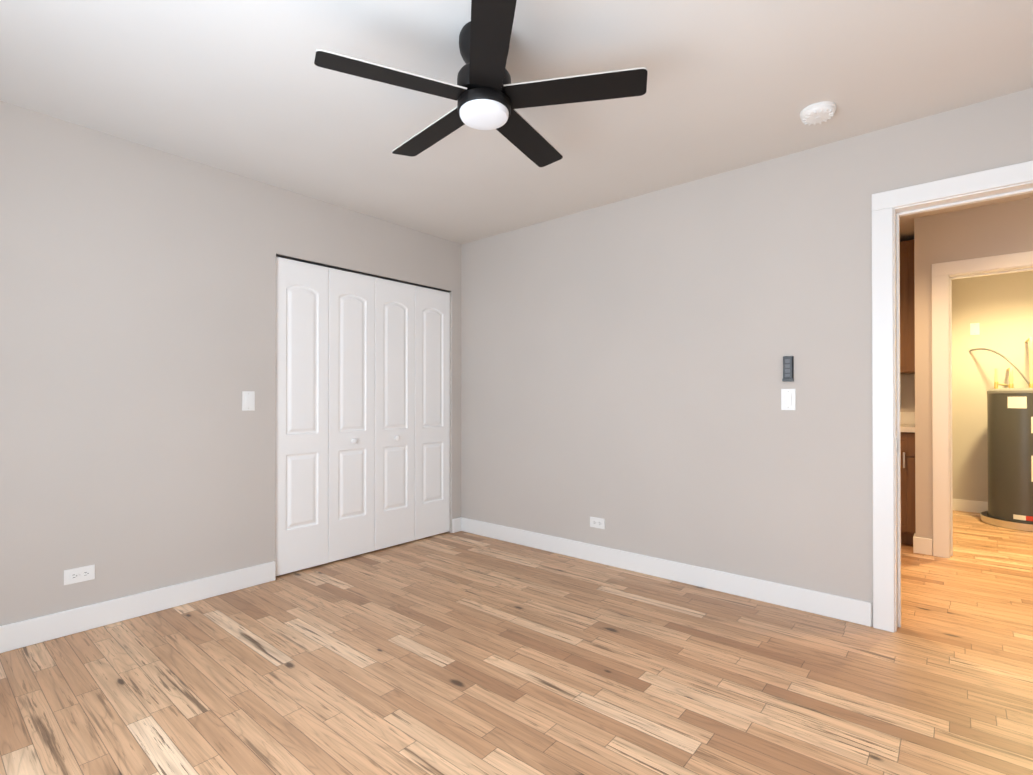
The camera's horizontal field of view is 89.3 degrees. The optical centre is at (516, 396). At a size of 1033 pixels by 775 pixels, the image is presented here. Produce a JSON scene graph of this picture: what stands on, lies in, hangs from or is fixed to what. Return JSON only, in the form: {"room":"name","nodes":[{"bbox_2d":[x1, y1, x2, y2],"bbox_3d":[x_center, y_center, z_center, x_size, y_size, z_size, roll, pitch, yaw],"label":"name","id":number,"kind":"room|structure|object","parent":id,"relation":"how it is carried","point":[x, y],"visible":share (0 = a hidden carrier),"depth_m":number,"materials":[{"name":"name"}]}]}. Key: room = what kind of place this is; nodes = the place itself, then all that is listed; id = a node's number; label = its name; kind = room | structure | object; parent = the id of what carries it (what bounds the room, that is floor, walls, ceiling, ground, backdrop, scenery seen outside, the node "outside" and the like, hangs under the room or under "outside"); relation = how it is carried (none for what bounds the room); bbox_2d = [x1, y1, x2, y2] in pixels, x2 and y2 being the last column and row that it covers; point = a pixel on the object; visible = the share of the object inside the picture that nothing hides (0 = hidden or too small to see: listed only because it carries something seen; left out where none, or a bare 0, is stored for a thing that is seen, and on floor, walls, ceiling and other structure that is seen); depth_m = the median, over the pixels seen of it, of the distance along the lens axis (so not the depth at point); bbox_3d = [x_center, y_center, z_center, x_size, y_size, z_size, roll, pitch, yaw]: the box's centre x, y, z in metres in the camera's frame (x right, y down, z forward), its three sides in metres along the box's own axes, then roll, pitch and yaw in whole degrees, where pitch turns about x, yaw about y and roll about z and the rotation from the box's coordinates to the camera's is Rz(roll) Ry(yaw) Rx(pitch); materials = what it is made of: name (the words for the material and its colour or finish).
{"room":"empty bedroom","nodes":[
{"label":"empty bedroom","id":0,"kind":"room"},
{"bbox_2d":[0,101,460,625],"bbox_3d":[-1.710,-0.083,3.080,0.120,2.440,3.700,0,0,40],"label":"wall","id":1,"kind":"structure","parent":0,"point":[137,338],"depth_m":2.71,"materials":[{"name":"beige paint"}]},
{"bbox_2d":[64,565,94,584],"bbox_3d":[-2.101,0.860,2.512,0.008,0.070,0.115,0,0,40],"label":"outlet","id":2,"kind":"object","parent":1,"relation":"attached to","point":[79,574],"visible":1,"depth_m":2.51,"materials":[{"name":"white plastic"}]},
{"bbox_2d":[0,561,275,652],"bbox_3d":[-2.160,1.074,2.433,0.018,0.118,2.081,0,0,40],"label":"baseboard","id":3,"kind":"structure","parent":1,"relation":"attached to","point":[24,633],"depth_m":2.65,"materials":[{"name":"white paint"}]},
{"bbox_2d":[242,391,254,410],"bbox_3d":[-1.596,0.029,3.113,0.010,0.115,0.070,0,0,40],"label":"light switch","id":4,"kind":"object","parent":1,"relation":"attached to","point":[248,400],"visible":1,"depth_m":3.11,"materials":[{"name":"white plastic"}]},
{"bbox_2d":[275,257,449,575],"bbox_3d":[-1.034,0.129,3.820,0.069,2.000,1.471,0,0,40],"label":"closet doors","id":5,"kind":"structure","parent":1,"relation":"in","point":[362,463],"depth_m":3.70,"materials":[{"name":"white wood"}]},
{"bbox_2d":[276,254,450,292],"bbox_3d":[-1.041,-0.879,3.832,0.038,0.009,1.475,0,0,40],"label":"trim","id":6,"kind":"structure","parent":1,"relation":"attached to","point":[319,264],"depth_m":3.70,"materials":[{"name":"grey metal"}]},
{"bbox_2d":[0,510,1032,774],"bbox_3d":[0.917,1.168,3.316,5.260,0.060,7.700,0,0,40],"label":"floor","id":7,"kind":"structure","parent":0,"point":[456,654],"depth_m":2.10,"materials":[{"name":"brown wood"}]},
{"bbox_2d":[900,432,915,545],"bbox_3d":[2.924,0.708,4.340,0.653,0.870,0.594,0,0,40],"label":"base cabinet","id":8,"kind":"object","parent":7,"relation":"on","point":[907,439],"depth_m":3.93,"materials":[{"name":"brown wood"}]},
{"bbox_2d":[900,424,914,431],"bbox_3d":[2.474,0.255,4.707,1.810,0.040,0.619,0,0,40],"label":"countertop","id":9,"kind":"structure","parent":8,"relation":"on","point":[903,427],"depth_m":3.93,"materials":[{"name":"beige stone"}]},
{"bbox_2d":[970,337,1032,531],"bbox_3d":[4.519,0.308,4.690,0.671,1.667,0.711,0,0,40],"label":"water heater","id":10,"kind":"object","parent":7,"relation":"on","point":[1010,448],"visible":1,"depth_m":4.54,"materials":[{"name":"grey metal"}]},
{"bbox_2d":[0,0,1032,243],"bbox_3d":[0.917,-1.332,3.330,5.260,0.060,7.700,0,0,40],"label":"ceiling","id":11,"kind":"structure","parent":0,"point":[248,88],"depth_m":2.19,"materials":[{"name":"white paint"}]},
{"bbox_2d":[314,0,647,166],"bbox_3d":[-0.126,-1.155,1.929,1.101,0.309,1.113,0,0,40],"label":"ceiling fan","id":12,"kind":"object","parent":11,"relation":"hanging from","point":[486,93],"visible":1,"depth_m":1.82,"materials":[{"name":"black metal"}]},
{"bbox_2d":[800,101,835,125],"bbox_3d":[1.378,-1.288,2.389,0.144,0.039,0.144,0,0,40],"label":"smoke detector","id":13,"kind":"object","parent":11,"relation":"attached to","point":[818,112],"visible":1,"depth_m":2.36,"materials":[{"name":"white plastic"}]},
{"bbox_2d":[461,88,1032,626],"bbox_3d":[0.936,-0.082,3.346,5.020,2.440,0.120,0,0,40],"label":"wall","id":14,"kind":"structure","parent":0,"point":[621,368],"depth_m":3.10,"materials":[{"name":"beige paint"}]},
{"bbox_2d":[590,516,604,528],"bbox_3d":[0.553,0.869,3.580,0.115,0.070,0.008,0,0,40],"label":"outlet","id":15,"kind":"object","parent":14,"relation":"attached to","point":[595,522],"visible":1,"depth_m":3.58,"materials":[{"name":"white plastic"}]},
{"bbox_2d":[456,517,871,626],"bbox_3d":[0.627,1.080,3.496,2.906,0.118,0.040,0,0,40],"label":"baseboard","id":16,"kind":"structure","parent":14,"relation":"attached to","point":[816,602],"depth_m":3.14,"materials":[{"name":"white paint"}]},
{"bbox_2d":[782,356,793,381],"bbox_3d":[1.460,-0.147,2.811,0.052,0.136,0.021,0,0,40],"label":"switch","id":17,"kind":"object","parent":14,"relation":"attached to","point":[788,368],"visible":1,"depth_m":2.80,"materials":[{"name":"black plastic"}]},
{"bbox_2d":[781,389,795,409],"bbox_3d":[1.464,0.018,2.814,0.070,0.115,0.010,0,0,40],"label":"light switch","id":18,"kind":"object","parent":14,"relation":"attached to","point":[788,399],"visible":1,"depth_m":2.81,"materials":[{"name":"white plastic"}]},
{"bbox_2d":[872,160,1032,632],"bbox_3d":[2.192,0.069,2.284,1.042,2.126,0.156,0,0,40],"label":"door frame","id":19,"kind":"structure","parent":14,"relation":"attached to","point":[890,208],"depth_m":2.52,"materials":[{"name":"white paint"}]},
{"bbox_2d":[900,374,914,411],"bbox_3d":[1.989,-0.069,5.604,3.715,2.440,0.120,0,0,40],"label":"wall","id":20,"kind":"structure","parent":0,"point":[907,392],"depth_m":4.42,"materials":[{"name":"beige paint"}]},
{"bbox_2d":[900,240,914,373],"bbox_3d":[3.010,-0.713,4.450,0.653,1.054,0.328,0,0,40],"label":"upper cabinet","id":21,"kind":"object","parent":20,"relation":"attached to","point":[907,366],"depth_m":4.16,"materials":[{"name":"brown wood"}]},
{"bbox_2d":[900,412,914,423],"bbox_3d":[2.667,0.187,4.936,1.810,0.100,0.020,0,0,40],"label":"backsplash","id":22,"kind":"structure","parent":20,"relation":"attached to","point":[905,417],"depth_m":4.40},
{"bbox_2d":[914,197,1032,554],"bbox_3d":[3.442,-0.081,3.435,1.305,2.440,0.120,0,0,40],"label":"wall","id":23,"kind":"structure","parent":0,"point":[1003,228],"depth_m":3.75,"materials":[{"name":"beige paint"}]},
{"bbox_2d":[913,533,931,555],"bbox_3d":[1.518,1.083,4.029,5.020,0.118,1.685,0,0,40],"label":"baseboard","id":24,"kind":"structure","parent":23,"relation":"attached to","point":[922,545],"depth_m":3.77,"materials":[{"name":"white paint"}]},
{"bbox_2d":[932,251,1032,557],"bbox_3d":[3.398,0.096,3.471,0.992,2.086,0.156,0,0,40],"label":"door frame","id":25,"kind":"structure","parent":23,"relation":"attached to","point":[944,274],"depth_m":3.69,"materials":[{"name":"white paint"}]},
{"bbox_2d":[952,270,1032,501],"bbox_3d":[3.362,-0.066,6.218,5.020,2.440,0.120,0,0,40],"label":"wall","id":26,"kind":"structure","parent":0,"point":[998,308],"depth_m":5.13,"materials":[{"name":"beige paint"}]},
{"bbox_2d":[953,499,987,512],"bbox_3d":[4.777,1.088,4.927,1.140,0.118,0.018,0,0,40],"label":"baseboard","id":27,"kind":"structure","parent":26,"relation":"attached to","point":[973,506],"depth_m":5.16,"materials":[{"name":"white paint"}]},
{"bbox_2d":[970,323,979,334],"bbox_3d":[4.522,-0.662,5.156,0.070,0.115,0.010,0,0,40],"label":"outlet","id":28,"kind":"object","parent":26,"relation":"attached to","point":[974,328],"visible":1,"depth_m":5.15,"materials":[{"name":"white plastic"}]}
]}

